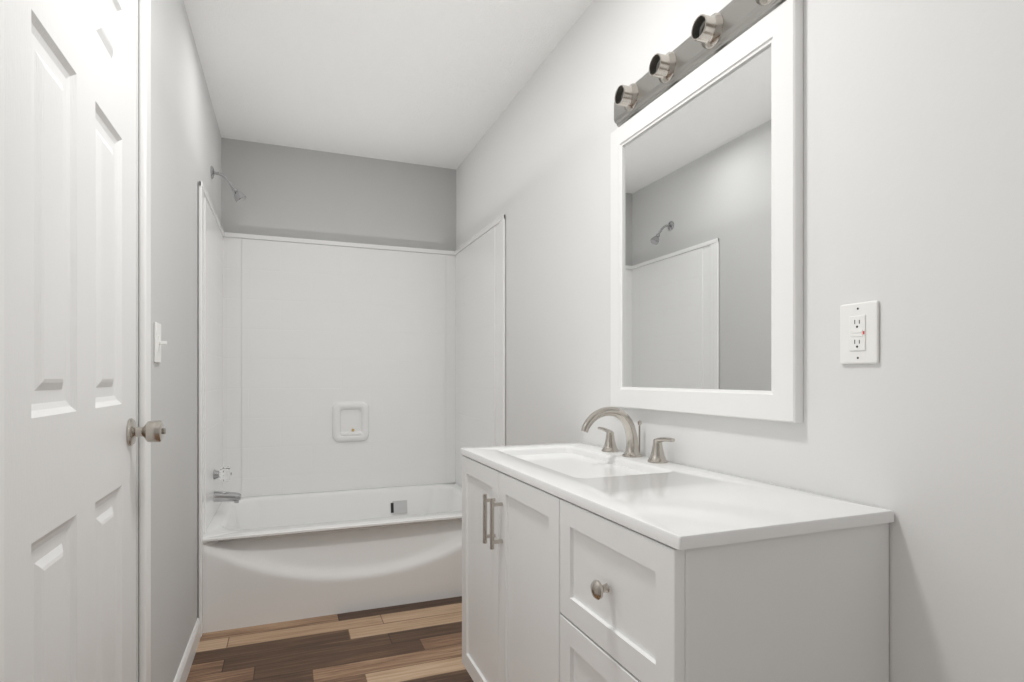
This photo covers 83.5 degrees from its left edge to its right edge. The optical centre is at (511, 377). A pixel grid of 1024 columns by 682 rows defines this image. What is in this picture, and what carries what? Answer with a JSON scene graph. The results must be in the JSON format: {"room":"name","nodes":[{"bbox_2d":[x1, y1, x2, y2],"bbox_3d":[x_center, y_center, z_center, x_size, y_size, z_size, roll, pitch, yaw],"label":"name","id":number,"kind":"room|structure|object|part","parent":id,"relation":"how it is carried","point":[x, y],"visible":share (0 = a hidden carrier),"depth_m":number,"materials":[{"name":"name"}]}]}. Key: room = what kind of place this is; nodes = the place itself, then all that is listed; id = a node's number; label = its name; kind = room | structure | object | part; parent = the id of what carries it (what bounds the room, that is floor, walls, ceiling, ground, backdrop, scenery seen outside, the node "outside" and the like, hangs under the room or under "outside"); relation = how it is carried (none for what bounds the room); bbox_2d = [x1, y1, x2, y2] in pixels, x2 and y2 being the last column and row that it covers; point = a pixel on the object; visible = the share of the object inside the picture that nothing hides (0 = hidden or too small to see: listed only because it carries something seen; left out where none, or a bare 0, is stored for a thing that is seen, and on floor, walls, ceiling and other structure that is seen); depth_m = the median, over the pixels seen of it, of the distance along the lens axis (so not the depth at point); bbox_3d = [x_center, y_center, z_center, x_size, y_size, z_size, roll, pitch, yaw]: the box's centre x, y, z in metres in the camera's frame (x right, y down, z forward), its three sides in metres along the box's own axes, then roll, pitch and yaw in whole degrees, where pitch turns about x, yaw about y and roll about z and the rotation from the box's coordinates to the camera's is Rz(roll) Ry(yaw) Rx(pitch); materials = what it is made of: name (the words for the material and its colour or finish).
{"room":"bathroom","nodes":[
{"label":"bathroom","id":0,"kind":"room"},
{"bbox_2d":[137,0,220,681],"bbox_3d":[-0.920,-0.138,1.256,0.100,2.435,4.210,0,0,-21],"label":"wall","id":1,"kind":"structure","parent":0,"point":[185,144],"depth_m":1.90,"materials":[{"name":"grey paint"}]},
{"bbox_2d":[4,0,135,681],"bbox_3d":[-0.817,0.060,1.072,0.035,2.024,0.754,0,0,-21],"label":"door","id":2,"kind":"structure","parent":1,"relation":"in","point":[69,333],"depth_m":1.01,"materials":[{"name":"white wood"}]},
{"bbox_2d":[126,418,165,445],"bbox_3d":[-0.880,0.130,1.386,0.075,0.066,0.066,0,0,-21],"label":"door knob","id":3,"kind":"object","parent":2,"relation":"attached to","point":[152,431],"depth_m":1.37,"materials":[{"name":"silver metal"}]},
{"bbox_2d":[0,0,150,681],"bbox_3d":[-0.836,0.030,1.065,0.117,2.100,0.890,0,0,-21],"label":"door frame","id":4,"kind":"structure","parent":1,"relation":"attached to","point":[144,337],"depth_m":1.44,"materials":[{"name":"white paint"}]},
{"bbox_2d":[154,322,166,362],"bbox_3d":[-1.003,-0.100,1.643,0.026,0.114,0.070,0,0,-21],"label":"light switch","id":5,"kind":"object","parent":1,"relation":"attached to","point":[158,342],"visible":1,"depth_m":1.62,"materials":[{"name":"white plastic"}]},
{"bbox_2d":[173,618,200,681],"bbox_3d":[-1.126,1.038,1.939,0.012,0.085,0.946,0,0,-21],"label":"baseboard","id":6,"kind":"structure","parent":1,"relation":"attached to","point":[182,673],"depth_m":2.07,"materials":[{"name":"white paint"}]},
{"bbox_2d":[198,181,229,636],"bbox_3d":[-1.453,0.130,2.790,0.015,1.900,0.870,0,0,-21],"label":"wall panel","id":7,"kind":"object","parent":1,"relation":"attached to","point":[213,243],"depth_m":2.71,"materials":[{"name":"white plastic"}]},
{"bbox_2d":[213,466,231,481],"bbox_3d":[-1.430,0.475,2.823,0.090,0.120,0.120,0,0,-21],"label":"tub valve","id":8,"kind":"object","parent":1,"relation":"attached to","point":[223,474],"visible":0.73,"depth_m":2.80,"materials":[{"name":"silver metal"}]},
{"bbox_2d":[214,491,240,502],"bbox_3d":[-1.411,0.585,2.831,0.137,0.071,0.062,0,0,-21],"label":"tub spout","id":9,"kind":"object","parent":1,"relation":"attached to","point":[223,496],"visible":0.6,"depth_m":2.82,"materials":[{"name":"silver metal"}]},
{"bbox_2d":[210,166,245,202],"bbox_3d":[-1.399,-0.953,2.835,0.157,0.166,0.062,0,0,-21],"label":"shower head","id":10,"kind":"object","parent":1,"relation":"attached to","point":[239,196],"visible":1,"depth_m":2.83},
{"bbox_2d":[186,596,473,681],"bbox_3d":[-0.329,1.130,1.487,1.770,0.100,4.410,0,0,-21],"label":"floor","id":11,"kind":"structure","parent":0,"point":[417,642],"depth_m":2.28,"materials":[{"name":"brown wood"}]},
{"bbox_2d":[203,483,461,632],"bbox_3d":[-0.841,0.880,3.073,1.364,0.400,0.877,0,0,-21],"label":"bathtub","id":12,"kind":"object","parent":11,"relation":"on","point":[269,559],"visible":0.79,"depth_m":2.70,"materials":[{"name":"white"}]},
{"bbox_2d":[461,407,893,681],"bbox_3d":[0.240,0.583,1.487,0.504,0.994,1.176,0,0,-21],"label":"bathroom vanity","id":13,"kind":"object","parent":11,"relation":"on","point":[609,561],"visible":1,"depth_m":1.04,"materials":[{"name":"white wood"}]},
{"bbox_2d":[580,407,675,463],"bbox_3d":[0.299,0.162,1.713,0.206,0.152,0.396,0,0,-21],"label":"faucet","id":14,"kind":"object","parent":13,"relation":"on","point":[610,452],"depth_m":1.72,"materials":[{"name":"silver metal"}]},
{"bbox_2d":[221,138,455,250],"bbox_3d":[-1.159,-0.138,3.477,1.670,2.435,0.100,0,0,-21],"label":"wall","id":15,"kind":"structure","parent":0,"point":[290,192],"depth_m":3.46,"materials":[{"name":"grey paint"}]},
{"bbox_2d":[230,233,453,496],"bbox_3d":[-0.994,-0.070,3.466,1.364,1.500,0.032,0,0,-21],"label":"wall panel","id":16,"kind":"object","parent":15,"relation":"attached to","point":[298,338],"depth_m":3.45,"materials":[{"name":"white plastic"}]},
{"bbox_2d":[332,401,368,441],"bbox_3d":[-0.973,0.265,3.468,0.216,0.244,0.024,0,0,-21],"label":"soap dish","id":17,"kind":"object","parent":16,"relation":"attached to","point":[348,417],"visible":1,"depth_m":3.47,"materials":[{"name":"white ceramic"}]},
{"bbox_2d":[183,0,592,169],"bbox_3d":[-0.329,-1.405,1.487,1.770,0.100,4.410,0,0,-21],"label":"ceiling","id":18,"kind":"structure","parent":0,"point":[438,83],"depth_m":2.50,"materials":[{"name":"white paint"}]},
{"bbox_2d":[456,0,1023,681],"bbox_3d":[0.449,-0.138,1.791,0.100,2.435,4.410,0,0,-21],"label":"wall","id":19,"kind":"structure","parent":0,"point":[914,168],"depth_m":1.06,"materials":[{"name":"white paint"}]},
{"bbox_2d":[454,214,504,486],"bbox_3d":[-0.198,0.130,3.280,0.015,1.900,0.870,0,0,-21],"label":"wall panel","id":20,"kind":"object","parent":19,"relation":"attached to","point":[479,264],"depth_m":3.24,"materials":[{"name":"white plastic"}]},
{"bbox_2d":[614,0,786,126],"bbox_3d":[0.462,-0.867,1.517,0.073,0.106,0.750,0,0,-21],"label":"sconce","id":21,"kind":"object","parent":19,"relation":"attached to","point":[712,35],"visible":1,"depth_m":1.51,"materials":[{"name":"grey metal"}]},
{"bbox_2d":[611,0,802,422],"bbox_3d":[0.472,-0.357,1.559,0.025,0.905,0.742,0,0,-21],"label":"mirror","id":22,"kind":"object","parent":19,"relation":"attached to","point":[707,237],"visible":0.96,"depth_m":1.44,"materials":[{"name":"white paint"}]},
{"bbox_3d":[0.472,-0.357,1.559,0.003,0.781,0.618,0,0,-21],"label":"glass","id":23,"kind":"part","parent":22,"relation":"part of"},
{"bbox_2d":[840,300,878,363],"bbox_3d":[0.662,-0.085,1.096,0.009,0.117,0.078,0,0,-21],"label":"electrical outlet","id":24,"kind":"object","parent":19,"relation":"attached to","point":[859,333],"visible":1,"depth_m":1.09,"materials":[{"name":"white plastic"}]}
]}

